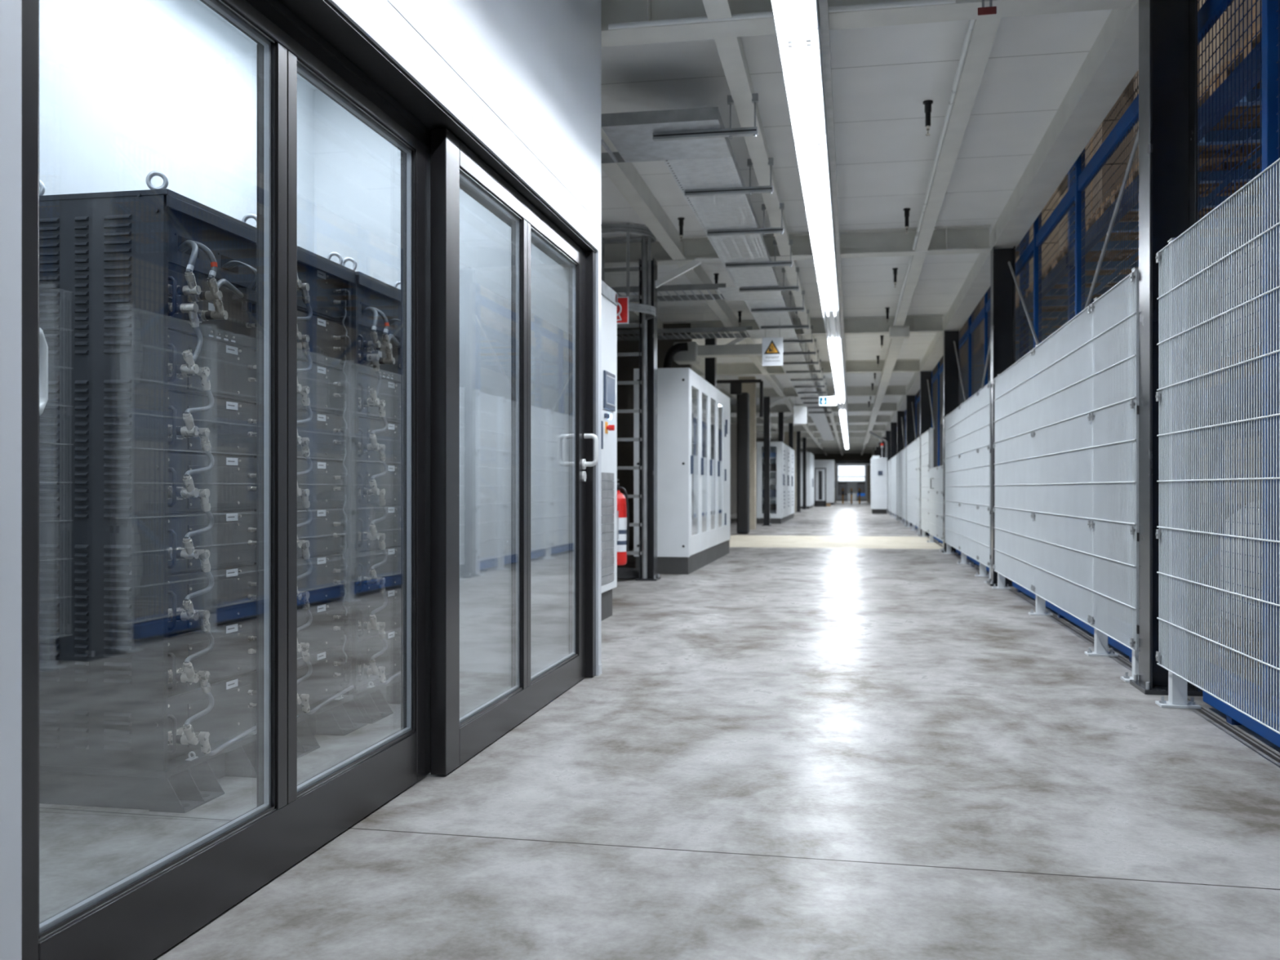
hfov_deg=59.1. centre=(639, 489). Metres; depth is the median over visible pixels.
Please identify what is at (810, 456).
tall cabinet
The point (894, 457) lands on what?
wire fence
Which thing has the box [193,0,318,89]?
ceiling
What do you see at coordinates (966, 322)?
carton
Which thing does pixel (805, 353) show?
bracket
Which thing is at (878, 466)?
tall cabinet
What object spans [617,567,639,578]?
plinth
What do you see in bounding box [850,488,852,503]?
bollard
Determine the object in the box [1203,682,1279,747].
rail
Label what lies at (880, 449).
steel column
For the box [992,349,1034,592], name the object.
wire fence
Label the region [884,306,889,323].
sprinkler
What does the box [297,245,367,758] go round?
rack
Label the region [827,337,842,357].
strip light
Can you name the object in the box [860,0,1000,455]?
beam
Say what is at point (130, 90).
wall
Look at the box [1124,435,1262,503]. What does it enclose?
wall
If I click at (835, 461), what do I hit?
frame
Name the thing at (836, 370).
strip light
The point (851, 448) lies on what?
ceiling beam
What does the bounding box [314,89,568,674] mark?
wall
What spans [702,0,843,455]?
beam
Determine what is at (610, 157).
tray
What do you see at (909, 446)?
wire fence
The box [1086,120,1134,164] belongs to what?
carton
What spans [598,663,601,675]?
baseboard
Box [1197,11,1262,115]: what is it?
carton
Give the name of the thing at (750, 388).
wall pier
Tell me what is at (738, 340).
knee brace
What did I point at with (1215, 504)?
carton
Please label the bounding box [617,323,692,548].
wall partition
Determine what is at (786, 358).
cable tray
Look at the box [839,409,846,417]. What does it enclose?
strip light
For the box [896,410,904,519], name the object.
steel column
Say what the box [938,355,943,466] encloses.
guard
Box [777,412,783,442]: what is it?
steel column
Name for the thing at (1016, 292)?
carton
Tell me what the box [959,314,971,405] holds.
guard
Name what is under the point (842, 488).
bollard
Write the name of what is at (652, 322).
steel column
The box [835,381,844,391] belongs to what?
strip light
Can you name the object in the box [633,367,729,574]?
electrical cabinet
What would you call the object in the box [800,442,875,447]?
ceiling beam
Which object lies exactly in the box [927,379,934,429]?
rod
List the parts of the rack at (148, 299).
panel, frame, handle, handle, handle, handle, handle, handle, handle, handle, gap panel, panel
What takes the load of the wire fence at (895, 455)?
attached to the fence post
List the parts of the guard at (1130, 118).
rail, rail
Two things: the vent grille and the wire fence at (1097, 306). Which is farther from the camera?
the vent grille
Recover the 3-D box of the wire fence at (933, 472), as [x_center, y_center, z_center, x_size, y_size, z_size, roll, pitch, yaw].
[4.738,0.206,18.331,0.067,1.099,2.016,0,0,11]
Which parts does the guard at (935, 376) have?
rail, post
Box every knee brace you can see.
[655,257,721,288]
[726,337,746,344]
[769,395,796,408]
[783,413,793,421]
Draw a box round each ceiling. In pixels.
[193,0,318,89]
[601,8,1111,444]
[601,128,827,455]
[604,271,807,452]
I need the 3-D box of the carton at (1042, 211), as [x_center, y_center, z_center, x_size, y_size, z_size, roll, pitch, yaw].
[4.310,-2.607,11.553,0.511,0.325,0.762,0,0,11]
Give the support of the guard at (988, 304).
on the floor
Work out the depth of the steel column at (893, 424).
38.53 m
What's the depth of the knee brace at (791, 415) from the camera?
33.56 m
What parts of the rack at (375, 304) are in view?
panel, handle, handle, handle, handle, handle, handle, handle, handle, frame, panel, gap panel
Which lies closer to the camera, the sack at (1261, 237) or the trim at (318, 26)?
the trim at (318, 26)
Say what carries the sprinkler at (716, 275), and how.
attached to the ceiling at (882, 77)
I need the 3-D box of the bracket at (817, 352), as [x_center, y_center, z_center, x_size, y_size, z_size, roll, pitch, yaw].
[2.682,-2.200,18.930,0.628,0.250,0.040,0,0,11]
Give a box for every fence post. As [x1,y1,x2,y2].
[910,524,917,530]
[919,433,928,537]
[926,427,936,542]
[939,417,943,551]
[942,414,955,554]
[956,403,970,564]
[974,388,989,577]
[983,380,990,583]
[991,373,1011,589]
[1028,343,1053,615]
[1084,297,1118,657]
[1120,266,1138,682]
[1155,237,1201,709]
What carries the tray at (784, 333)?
attached to the cable tray at (786, 358)
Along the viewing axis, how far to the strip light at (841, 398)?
28.24 m
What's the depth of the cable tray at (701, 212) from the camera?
8.78 m
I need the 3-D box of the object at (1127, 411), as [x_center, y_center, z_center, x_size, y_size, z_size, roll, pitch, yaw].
[3.897,-0.450,7.917,1.210,0.120,2.690,0,0,11]
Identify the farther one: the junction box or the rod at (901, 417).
the rod at (901, 417)
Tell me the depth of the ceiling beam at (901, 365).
22.31 m
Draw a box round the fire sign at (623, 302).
[617,296,628,324]
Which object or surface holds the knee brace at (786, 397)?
attached to the steel column at (766, 399)
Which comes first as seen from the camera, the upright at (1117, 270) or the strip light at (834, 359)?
the upright at (1117, 270)
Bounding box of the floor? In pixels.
[39,499,1279,959]
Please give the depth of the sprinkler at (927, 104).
7.33 m
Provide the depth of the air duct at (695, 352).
16.16 m
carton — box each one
[961,321,966,337]
[961,342,966,363]
[979,320,983,342]
[1015,280,1017,302]
[1032,210,1059,244]
[1032,243,1058,282]
[1044,176,1066,210]
[1058,188,1066,227]
[1058,218,1138,252]
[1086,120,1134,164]
[1086,163,1133,220]
[1102,76,1134,121]
[1124,503,1204,552]
[1124,551,1128,600]
[1133,69,1138,93]
[1133,88,1138,132]
[1133,126,1255,168]
[1197,0,1229,11]
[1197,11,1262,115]
[1200,280,1215,330]
[1200,329,1215,365]
[1200,515,1228,566]
[1200,566,1222,617]
[1204,503,1245,515]
[1227,0,1262,61]
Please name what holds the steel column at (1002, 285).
on the floor
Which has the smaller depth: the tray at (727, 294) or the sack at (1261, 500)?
the sack at (1261, 500)
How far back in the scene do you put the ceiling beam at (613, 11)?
5.57 m
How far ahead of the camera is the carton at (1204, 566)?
6.74 m
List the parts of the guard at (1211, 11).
rail, rail, post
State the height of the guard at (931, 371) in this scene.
5.000 m
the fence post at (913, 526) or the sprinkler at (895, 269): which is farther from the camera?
the fence post at (913, 526)
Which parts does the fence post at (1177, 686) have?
plate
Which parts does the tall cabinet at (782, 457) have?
door, door, door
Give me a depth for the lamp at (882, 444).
41.35 m
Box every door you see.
[21,0,431,959]
[431,128,598,775]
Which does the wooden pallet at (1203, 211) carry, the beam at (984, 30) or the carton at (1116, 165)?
the carton at (1116, 165)
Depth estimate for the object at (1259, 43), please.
5.49 m
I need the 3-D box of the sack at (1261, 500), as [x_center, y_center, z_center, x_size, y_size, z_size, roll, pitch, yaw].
[3.552,0.388,6.045,0.803,0.754,0.790,0,0,11]
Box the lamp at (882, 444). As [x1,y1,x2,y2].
[880,443,883,457]
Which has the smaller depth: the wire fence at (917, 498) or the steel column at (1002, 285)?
the steel column at (1002, 285)
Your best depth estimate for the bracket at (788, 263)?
10.57 m
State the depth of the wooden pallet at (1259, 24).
5.41 m
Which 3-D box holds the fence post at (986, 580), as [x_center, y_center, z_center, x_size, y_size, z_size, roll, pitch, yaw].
[3.415,-0.068,10.917,0.155,1.956,0.100,0,0,11]
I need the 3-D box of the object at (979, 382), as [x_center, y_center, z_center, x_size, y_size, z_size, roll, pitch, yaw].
[6.462,-1.910,21.578,1.210,0.120,2.690,0,0,11]
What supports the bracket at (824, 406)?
attached to the beam at (731, 51)
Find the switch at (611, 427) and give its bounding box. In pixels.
[606,424,614,430]
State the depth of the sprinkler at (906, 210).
10.14 m
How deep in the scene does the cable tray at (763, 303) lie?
13.73 m
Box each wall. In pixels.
[0,0,601,959]
[39,0,314,253]
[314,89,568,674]
[729,417,763,515]
[783,431,796,511]
[813,453,872,490]
[835,463,870,499]
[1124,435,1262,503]
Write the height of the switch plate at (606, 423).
0.080 m
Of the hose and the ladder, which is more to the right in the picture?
the hose
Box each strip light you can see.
[770,0,819,51]
[779,28,826,149]
[795,132,831,212]
[805,197,835,258]
[813,248,837,292]
[819,284,839,317]
[823,311,841,344]
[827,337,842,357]
[830,351,843,368]
[831,363,844,378]
[833,373,844,386]
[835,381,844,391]
[835,388,844,398]
[836,395,845,404]
[837,400,845,409]
[838,405,846,413]
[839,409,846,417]
[840,415,847,422]
[840,419,847,426]
[841,423,847,430]
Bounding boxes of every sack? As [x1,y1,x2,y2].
[1124,318,1128,392]
[1221,237,1262,358]
[1221,499,1262,634]
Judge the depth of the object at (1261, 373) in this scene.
5.38 m
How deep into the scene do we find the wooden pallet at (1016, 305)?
12.49 m
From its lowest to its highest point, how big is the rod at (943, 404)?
0.989 m
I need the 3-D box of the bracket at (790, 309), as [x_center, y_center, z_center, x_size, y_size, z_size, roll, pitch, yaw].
[1.621,-2.200,13.278,0.628,0.250,0.040,0,0,11]
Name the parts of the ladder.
rail, rail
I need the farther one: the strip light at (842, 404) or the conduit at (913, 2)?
the strip light at (842, 404)
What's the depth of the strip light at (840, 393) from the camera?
26.57 m
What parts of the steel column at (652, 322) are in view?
plate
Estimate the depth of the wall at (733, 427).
41.04 m
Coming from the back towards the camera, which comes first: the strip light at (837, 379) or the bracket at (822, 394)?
the bracket at (822, 394)
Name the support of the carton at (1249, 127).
on the wooden pallet at (1249, 145)
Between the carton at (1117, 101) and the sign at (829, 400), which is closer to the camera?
the carton at (1117, 101)
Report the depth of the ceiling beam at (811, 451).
72.56 m
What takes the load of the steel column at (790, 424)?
on the floor
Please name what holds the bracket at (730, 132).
attached to the beam at (731, 51)
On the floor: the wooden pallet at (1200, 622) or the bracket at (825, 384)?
the wooden pallet at (1200, 622)
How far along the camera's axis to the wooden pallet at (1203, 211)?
8.69 m
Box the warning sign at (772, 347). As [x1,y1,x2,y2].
[762,319,782,365]
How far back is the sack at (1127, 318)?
8.57 m
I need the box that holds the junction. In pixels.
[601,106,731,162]
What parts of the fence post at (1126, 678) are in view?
plate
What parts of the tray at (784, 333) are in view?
corner plate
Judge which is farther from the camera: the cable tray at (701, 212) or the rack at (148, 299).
the cable tray at (701, 212)
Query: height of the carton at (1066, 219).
0.255 m
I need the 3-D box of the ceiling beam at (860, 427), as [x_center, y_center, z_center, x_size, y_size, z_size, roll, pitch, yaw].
[6.931,-2.405,44.790,5.500,0.230,0.200,0,0,11]
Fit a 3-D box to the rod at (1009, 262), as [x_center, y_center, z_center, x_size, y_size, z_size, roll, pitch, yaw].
[3.228,-1.565,9.502,0.022,1.048,1.761,0,0,11]
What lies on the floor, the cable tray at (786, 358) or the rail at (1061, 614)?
the rail at (1061, 614)
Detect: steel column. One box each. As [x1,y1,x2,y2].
[635,257,661,581]
[705,337,716,387]
[762,396,771,525]
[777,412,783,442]
[788,422,794,515]
[795,431,801,511]
[801,437,807,509]
[876,446,879,455]
[879,442,881,457]
[881,437,885,457]
[885,431,890,461]
[890,422,897,515]
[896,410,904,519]
[905,395,915,526]
[918,370,931,536]
[941,329,959,552]
[986,245,1015,586]
[1129,0,1203,696]
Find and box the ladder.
[600,222,656,578]
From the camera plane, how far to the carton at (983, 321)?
16.57 m
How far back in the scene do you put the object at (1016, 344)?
15.81 m
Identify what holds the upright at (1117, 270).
on the floor
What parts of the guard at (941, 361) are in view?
rail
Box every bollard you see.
[842,488,844,503]
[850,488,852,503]
[858,488,860,503]
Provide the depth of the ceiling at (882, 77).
8.07 m
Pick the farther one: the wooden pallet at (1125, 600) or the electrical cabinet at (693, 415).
the electrical cabinet at (693, 415)
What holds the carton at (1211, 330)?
on the wooden pallet
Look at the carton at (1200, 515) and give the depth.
6.74 m
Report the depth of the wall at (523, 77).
3.50 m
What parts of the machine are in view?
panel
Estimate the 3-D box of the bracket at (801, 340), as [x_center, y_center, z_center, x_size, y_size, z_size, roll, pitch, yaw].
[2.156,-2.200,16.129,0.628,0.250,0.040,0,0,11]
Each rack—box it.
[39,170,257,813]
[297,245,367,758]
[341,257,400,724]
[814,467,826,506]
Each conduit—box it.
[608,0,955,29]
[893,19,975,326]
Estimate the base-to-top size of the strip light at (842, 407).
0.110 m
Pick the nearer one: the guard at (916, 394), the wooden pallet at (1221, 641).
the wooden pallet at (1221, 641)
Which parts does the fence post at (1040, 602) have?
plate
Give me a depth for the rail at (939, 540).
19.10 m
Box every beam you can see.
[601,0,1133,47]
[604,224,991,266]
[628,315,942,336]
[692,359,919,376]
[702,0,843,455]
[717,385,906,398]
[729,403,897,413]
[729,415,890,423]
[755,424,885,431]
[756,431,881,438]
[769,437,878,443]
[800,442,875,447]
[800,446,874,450]
[800,450,872,453]
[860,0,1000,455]
[871,0,1138,455]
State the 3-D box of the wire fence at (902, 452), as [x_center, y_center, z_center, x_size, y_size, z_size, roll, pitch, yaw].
[6.851,-0.131,29.472,0.012,1.774,2.016,0,0,11]
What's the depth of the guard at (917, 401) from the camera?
27.09 m
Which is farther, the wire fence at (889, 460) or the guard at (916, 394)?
the wire fence at (889, 460)
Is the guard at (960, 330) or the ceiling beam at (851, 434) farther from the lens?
the ceiling beam at (851, 434)
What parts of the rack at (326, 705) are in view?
frame, handle, handle, handle, handle, handle, handle, handle, handle, handle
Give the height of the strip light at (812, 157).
0.110 m
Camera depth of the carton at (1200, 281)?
6.74 m
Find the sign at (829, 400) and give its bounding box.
[818,386,836,405]
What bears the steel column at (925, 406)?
on the floor
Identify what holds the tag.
hanging from the ceiling beam at (613, 11)
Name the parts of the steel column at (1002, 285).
plate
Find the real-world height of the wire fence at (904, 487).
1.774 m
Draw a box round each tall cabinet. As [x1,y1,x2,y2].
[601,280,617,620]
[756,441,795,524]
[800,452,813,508]
[813,459,835,504]
[870,455,887,513]
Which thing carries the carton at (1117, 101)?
on the carton at (1116, 122)
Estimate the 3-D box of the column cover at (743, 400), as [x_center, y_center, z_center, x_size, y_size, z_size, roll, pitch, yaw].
[2.096,-0.525,22.906,0.230,2.850,0.400,0,0,11]
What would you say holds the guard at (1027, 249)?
on the floor
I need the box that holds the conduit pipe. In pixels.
[869,431,887,457]
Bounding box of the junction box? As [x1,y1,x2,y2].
[889,325,909,338]
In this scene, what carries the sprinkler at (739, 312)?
attached to the ceiling at (882, 77)
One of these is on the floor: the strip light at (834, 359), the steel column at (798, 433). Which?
the steel column at (798, 433)
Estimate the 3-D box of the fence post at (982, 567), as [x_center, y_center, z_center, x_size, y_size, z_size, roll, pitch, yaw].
[3.572,-0.068,11.753,0.155,1.956,0.100,0,0,11]
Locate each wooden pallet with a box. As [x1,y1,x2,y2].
[1015,296,1128,311]
[1015,307,1066,328]
[1032,274,1128,299]
[1041,257,1132,288]
[1055,235,1204,271]
[1086,207,1240,239]
[1101,179,1262,222]
[1124,391,1128,411]
[1124,600,1204,622]
[1128,144,1262,191]
[1197,73,1262,147]
[1200,360,1215,390]
[1200,617,1228,622]
[1200,622,1262,664]
[1220,21,1262,88]
[1221,344,1262,383]
[1221,640,1262,685]
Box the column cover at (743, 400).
[737,391,749,533]
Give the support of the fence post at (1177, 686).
on the floor
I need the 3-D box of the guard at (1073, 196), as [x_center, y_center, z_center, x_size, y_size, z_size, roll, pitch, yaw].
[3.264,-1.590,8.824,0.060,5.000,1.850,0,0,11]
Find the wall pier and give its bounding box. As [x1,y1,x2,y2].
[738,376,755,529]
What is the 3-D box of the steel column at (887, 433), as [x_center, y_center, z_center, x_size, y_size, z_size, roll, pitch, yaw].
[9.710,-0.682,44.116,0.260,3.185,0.280,0,0,11]
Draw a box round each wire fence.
[887,460,889,510]
[888,459,890,511]
[890,457,893,512]
[893,455,895,513]
[895,454,897,515]
[897,451,900,516]
[900,448,904,518]
[903,447,906,519]
[906,442,911,523]
[911,440,916,525]
[915,436,919,528]
[920,429,929,533]
[928,466,937,537]
[936,465,943,541]
[943,406,959,551]
[959,392,978,560]
[977,382,990,568]
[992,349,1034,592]
[1031,304,1093,626]
[1090,270,1138,651]
[1155,157,1279,734]
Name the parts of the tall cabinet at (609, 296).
door handle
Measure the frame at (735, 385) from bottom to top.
0.733 m
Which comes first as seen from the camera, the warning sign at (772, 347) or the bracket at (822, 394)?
the warning sign at (772, 347)
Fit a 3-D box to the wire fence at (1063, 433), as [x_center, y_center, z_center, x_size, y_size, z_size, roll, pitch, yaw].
[2.665,-0.131,7.182,0.029,1.774,2.016,0,0,11]
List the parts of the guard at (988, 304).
rail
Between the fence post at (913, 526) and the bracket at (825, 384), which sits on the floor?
the fence post at (913, 526)
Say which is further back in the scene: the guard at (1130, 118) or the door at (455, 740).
the guard at (1130, 118)
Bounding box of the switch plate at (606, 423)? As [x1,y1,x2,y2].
[604,422,608,433]
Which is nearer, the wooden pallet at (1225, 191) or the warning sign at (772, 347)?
the wooden pallet at (1225, 191)
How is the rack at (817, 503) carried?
on the floor
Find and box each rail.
[818,0,849,448]
[928,533,942,543]
[955,548,989,572]
[1012,581,1132,662]
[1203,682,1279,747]
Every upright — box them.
[1032,310,1128,461]
[1067,162,1224,502]
[1197,147,1262,568]
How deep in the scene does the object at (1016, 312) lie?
12.95 m
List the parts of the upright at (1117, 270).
post, post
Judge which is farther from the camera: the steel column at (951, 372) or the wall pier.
the wall pier
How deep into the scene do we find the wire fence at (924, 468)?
20.28 m
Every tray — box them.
[601,137,625,163]
[610,283,782,302]
[617,326,796,340]
[663,147,777,287]
[743,293,794,329]
[781,333,822,406]
[807,408,834,439]
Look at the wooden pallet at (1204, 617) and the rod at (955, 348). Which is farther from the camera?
the rod at (955, 348)
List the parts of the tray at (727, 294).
corner plate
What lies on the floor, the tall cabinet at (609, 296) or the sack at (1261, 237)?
the tall cabinet at (609, 296)
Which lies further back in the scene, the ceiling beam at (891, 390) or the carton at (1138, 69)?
the ceiling beam at (891, 390)
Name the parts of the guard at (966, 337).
rail, post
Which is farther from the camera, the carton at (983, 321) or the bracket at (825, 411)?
the bracket at (825, 411)
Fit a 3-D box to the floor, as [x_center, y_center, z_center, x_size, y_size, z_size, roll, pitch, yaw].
[14.033,1.010,48.748,18.400,0.200,119.000,0,0,11]
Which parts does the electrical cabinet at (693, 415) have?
door handle, door, plate, door handle, door, door handle, door, door glass, door handle, door glass, door, door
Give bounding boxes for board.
[793,389,807,423]
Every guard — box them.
[904,409,906,447]
[915,389,919,438]
[915,394,916,439]
[931,360,939,467]
[931,371,932,427]
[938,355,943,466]
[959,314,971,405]
[960,329,960,404]
[969,290,987,395]
[986,286,990,383]
[1015,211,1041,359]
[1035,146,1085,343]
[1078,70,1138,635]
[1197,0,1278,711]
[1271,0,1279,715]
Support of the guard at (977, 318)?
on the floor
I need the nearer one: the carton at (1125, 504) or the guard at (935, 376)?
the carton at (1125, 504)
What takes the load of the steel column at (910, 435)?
on the floor
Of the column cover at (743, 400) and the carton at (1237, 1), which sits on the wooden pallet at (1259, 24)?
the carton at (1237, 1)
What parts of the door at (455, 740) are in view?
rail, rail, handle, handle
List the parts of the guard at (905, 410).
post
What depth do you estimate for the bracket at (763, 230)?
9.22 m
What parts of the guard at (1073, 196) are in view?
rail, post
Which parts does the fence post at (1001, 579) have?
plate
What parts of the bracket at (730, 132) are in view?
threaded rod, threaded rod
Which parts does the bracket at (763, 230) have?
threaded rod, threaded rod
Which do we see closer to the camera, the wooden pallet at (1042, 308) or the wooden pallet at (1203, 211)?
the wooden pallet at (1203, 211)
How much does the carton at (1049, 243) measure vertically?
0.325 m
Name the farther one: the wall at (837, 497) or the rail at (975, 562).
the wall at (837, 497)
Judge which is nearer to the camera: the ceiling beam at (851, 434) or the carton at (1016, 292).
the carton at (1016, 292)
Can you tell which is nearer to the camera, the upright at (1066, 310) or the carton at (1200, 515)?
the carton at (1200, 515)
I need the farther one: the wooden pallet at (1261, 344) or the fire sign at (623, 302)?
the fire sign at (623, 302)
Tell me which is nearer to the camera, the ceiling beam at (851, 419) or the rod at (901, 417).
the rod at (901, 417)
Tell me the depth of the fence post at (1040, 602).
8.14 m
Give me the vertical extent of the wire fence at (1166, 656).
1.774 m
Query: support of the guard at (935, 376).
on the floor
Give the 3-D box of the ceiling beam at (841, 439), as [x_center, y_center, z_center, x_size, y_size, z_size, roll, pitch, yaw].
[9.023,-2.405,55.935,5.500,0.230,0.200,0,0,11]
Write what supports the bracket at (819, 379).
attached to the beam at (731, 51)
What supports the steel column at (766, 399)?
on the floor
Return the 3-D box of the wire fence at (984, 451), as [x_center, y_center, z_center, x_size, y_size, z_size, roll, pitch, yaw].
[3.434,-0.131,11.280,0.031,1.774,0.977,0,0,11]
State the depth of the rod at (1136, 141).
6.21 m
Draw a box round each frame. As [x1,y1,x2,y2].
[716,379,763,417]
[834,460,870,502]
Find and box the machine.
[837,465,865,501]
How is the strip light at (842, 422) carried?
attached to the ceiling beam at (851, 419)
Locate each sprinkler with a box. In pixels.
[677,217,684,241]
[713,273,719,292]
[737,311,742,326]
[875,355,879,367]
[880,335,884,348]
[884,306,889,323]
[892,267,897,287]
[903,208,910,233]
[923,99,933,135]
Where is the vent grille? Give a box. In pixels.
[601,472,613,585]
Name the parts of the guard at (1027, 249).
rail, post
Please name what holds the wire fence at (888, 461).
attached to the fence post
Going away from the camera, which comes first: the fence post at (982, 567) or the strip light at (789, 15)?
the strip light at (789, 15)
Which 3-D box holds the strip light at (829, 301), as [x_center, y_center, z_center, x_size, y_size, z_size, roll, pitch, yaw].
[2.277,-2.230,13.512,0.200,0.110,1.890,0,0,11]
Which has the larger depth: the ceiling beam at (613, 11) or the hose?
the hose
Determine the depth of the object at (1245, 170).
7.83 m
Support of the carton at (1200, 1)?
on the carton at (1224, 12)
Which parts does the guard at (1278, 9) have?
rail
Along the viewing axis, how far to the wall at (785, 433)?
45.28 m
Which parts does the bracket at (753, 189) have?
threaded rod, threaded rod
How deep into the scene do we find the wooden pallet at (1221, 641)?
5.44 m
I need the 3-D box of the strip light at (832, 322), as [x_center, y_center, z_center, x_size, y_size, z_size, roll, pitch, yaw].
[2.692,-2.230,15.723,0.200,0.110,2.590,0,0,11]
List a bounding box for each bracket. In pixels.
[652,93,758,141]
[684,157,773,196]
[706,203,784,235]
[725,240,792,268]
[739,266,799,292]
[751,290,804,312]
[760,309,808,329]
[782,325,813,343]
[782,338,816,355]
[782,350,818,364]
[786,359,821,373]
[790,368,822,381]
[794,375,825,388]
[797,382,826,394]
[800,388,827,399]
[803,394,829,404]
[807,405,830,408]
[808,405,831,413]
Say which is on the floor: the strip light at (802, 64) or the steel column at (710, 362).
the steel column at (710, 362)
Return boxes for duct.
[673,342,762,364]
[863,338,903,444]
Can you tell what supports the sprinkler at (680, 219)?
attached to the ceiling at (882, 77)
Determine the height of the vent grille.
0.768 m
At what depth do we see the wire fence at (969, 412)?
12.68 m
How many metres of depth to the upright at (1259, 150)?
6.58 m
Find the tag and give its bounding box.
[977,0,996,15]
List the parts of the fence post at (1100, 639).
plate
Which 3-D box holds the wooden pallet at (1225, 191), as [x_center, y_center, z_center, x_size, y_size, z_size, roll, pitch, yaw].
[3.897,-2.042,7.917,1.100,0.144,0.800,0,0,11]
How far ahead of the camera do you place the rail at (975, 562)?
13.59 m
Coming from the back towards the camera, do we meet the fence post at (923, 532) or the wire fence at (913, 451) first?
the wire fence at (913, 451)
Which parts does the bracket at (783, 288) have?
threaded rod, threaded rod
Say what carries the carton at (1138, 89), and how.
on the carton at (1249, 127)
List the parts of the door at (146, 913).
handle, rail, rail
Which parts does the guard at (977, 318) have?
rail, post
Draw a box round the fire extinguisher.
[617,478,629,565]
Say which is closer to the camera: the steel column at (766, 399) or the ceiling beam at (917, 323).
the ceiling beam at (917, 323)
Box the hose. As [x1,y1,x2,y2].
[662,342,688,368]
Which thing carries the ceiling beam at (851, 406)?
attached to the ceiling at (882, 77)
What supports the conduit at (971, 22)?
attached to the beam at (984, 30)
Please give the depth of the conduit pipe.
41.52 m
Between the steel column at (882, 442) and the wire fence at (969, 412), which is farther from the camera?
the steel column at (882, 442)
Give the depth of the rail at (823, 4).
7.31 m
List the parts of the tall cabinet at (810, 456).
door, door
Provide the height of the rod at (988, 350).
0.989 m
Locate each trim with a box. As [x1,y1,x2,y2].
[245,0,596,266]
[585,250,595,677]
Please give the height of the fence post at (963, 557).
1.956 m
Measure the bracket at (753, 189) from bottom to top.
0.250 m
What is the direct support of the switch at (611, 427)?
attached to the tall cabinet at (609, 296)
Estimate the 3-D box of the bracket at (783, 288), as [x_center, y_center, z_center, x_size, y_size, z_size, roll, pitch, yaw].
[1.363,-2.200,11.903,0.628,0.250,0.040,0,0,11]
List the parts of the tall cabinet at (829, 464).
door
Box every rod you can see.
[901,417,904,448]
[911,401,915,439]
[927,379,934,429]
[940,404,943,424]
[953,341,966,400]
[981,341,990,388]
[1008,261,1039,344]
[1084,128,1138,308]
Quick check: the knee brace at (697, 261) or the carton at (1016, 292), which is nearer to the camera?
the knee brace at (697, 261)
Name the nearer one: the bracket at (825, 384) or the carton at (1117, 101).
the carton at (1117, 101)
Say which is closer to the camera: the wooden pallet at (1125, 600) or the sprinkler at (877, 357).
the wooden pallet at (1125, 600)
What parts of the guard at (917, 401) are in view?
rail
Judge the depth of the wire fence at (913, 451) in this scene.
23.79 m
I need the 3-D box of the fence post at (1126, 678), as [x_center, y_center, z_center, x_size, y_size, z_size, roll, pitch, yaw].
[2.369,-0.068,5.345,0.155,1.956,0.100,0,0,11]
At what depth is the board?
24.08 m
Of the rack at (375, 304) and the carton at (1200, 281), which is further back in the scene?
the carton at (1200, 281)
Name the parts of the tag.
plate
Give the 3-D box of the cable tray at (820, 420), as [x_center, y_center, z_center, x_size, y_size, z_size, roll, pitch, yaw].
[6.418,-2.160,39.499,0.443,0.060,19.990,0,0,11]
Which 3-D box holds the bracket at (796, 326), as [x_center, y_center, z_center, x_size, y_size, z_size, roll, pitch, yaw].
[1.889,-2.200,14.704,0.628,0.250,0.040,0,0,11]
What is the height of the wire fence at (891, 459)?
1.774 m
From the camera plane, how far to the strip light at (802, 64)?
6.25 m
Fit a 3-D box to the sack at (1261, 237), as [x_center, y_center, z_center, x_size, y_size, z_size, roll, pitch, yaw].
[3.552,-1.032,6.045,0.803,0.754,0.790,0,0,11]
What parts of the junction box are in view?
box lid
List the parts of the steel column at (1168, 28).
plate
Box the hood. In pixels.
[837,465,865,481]
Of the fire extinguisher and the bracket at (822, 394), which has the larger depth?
the bracket at (822, 394)
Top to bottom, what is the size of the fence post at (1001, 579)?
1.956 m
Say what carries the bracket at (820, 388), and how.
attached to the beam at (731, 51)
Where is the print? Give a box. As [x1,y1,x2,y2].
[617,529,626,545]
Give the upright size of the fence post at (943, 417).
1.956 m
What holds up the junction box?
attached to the beam at (984, 30)

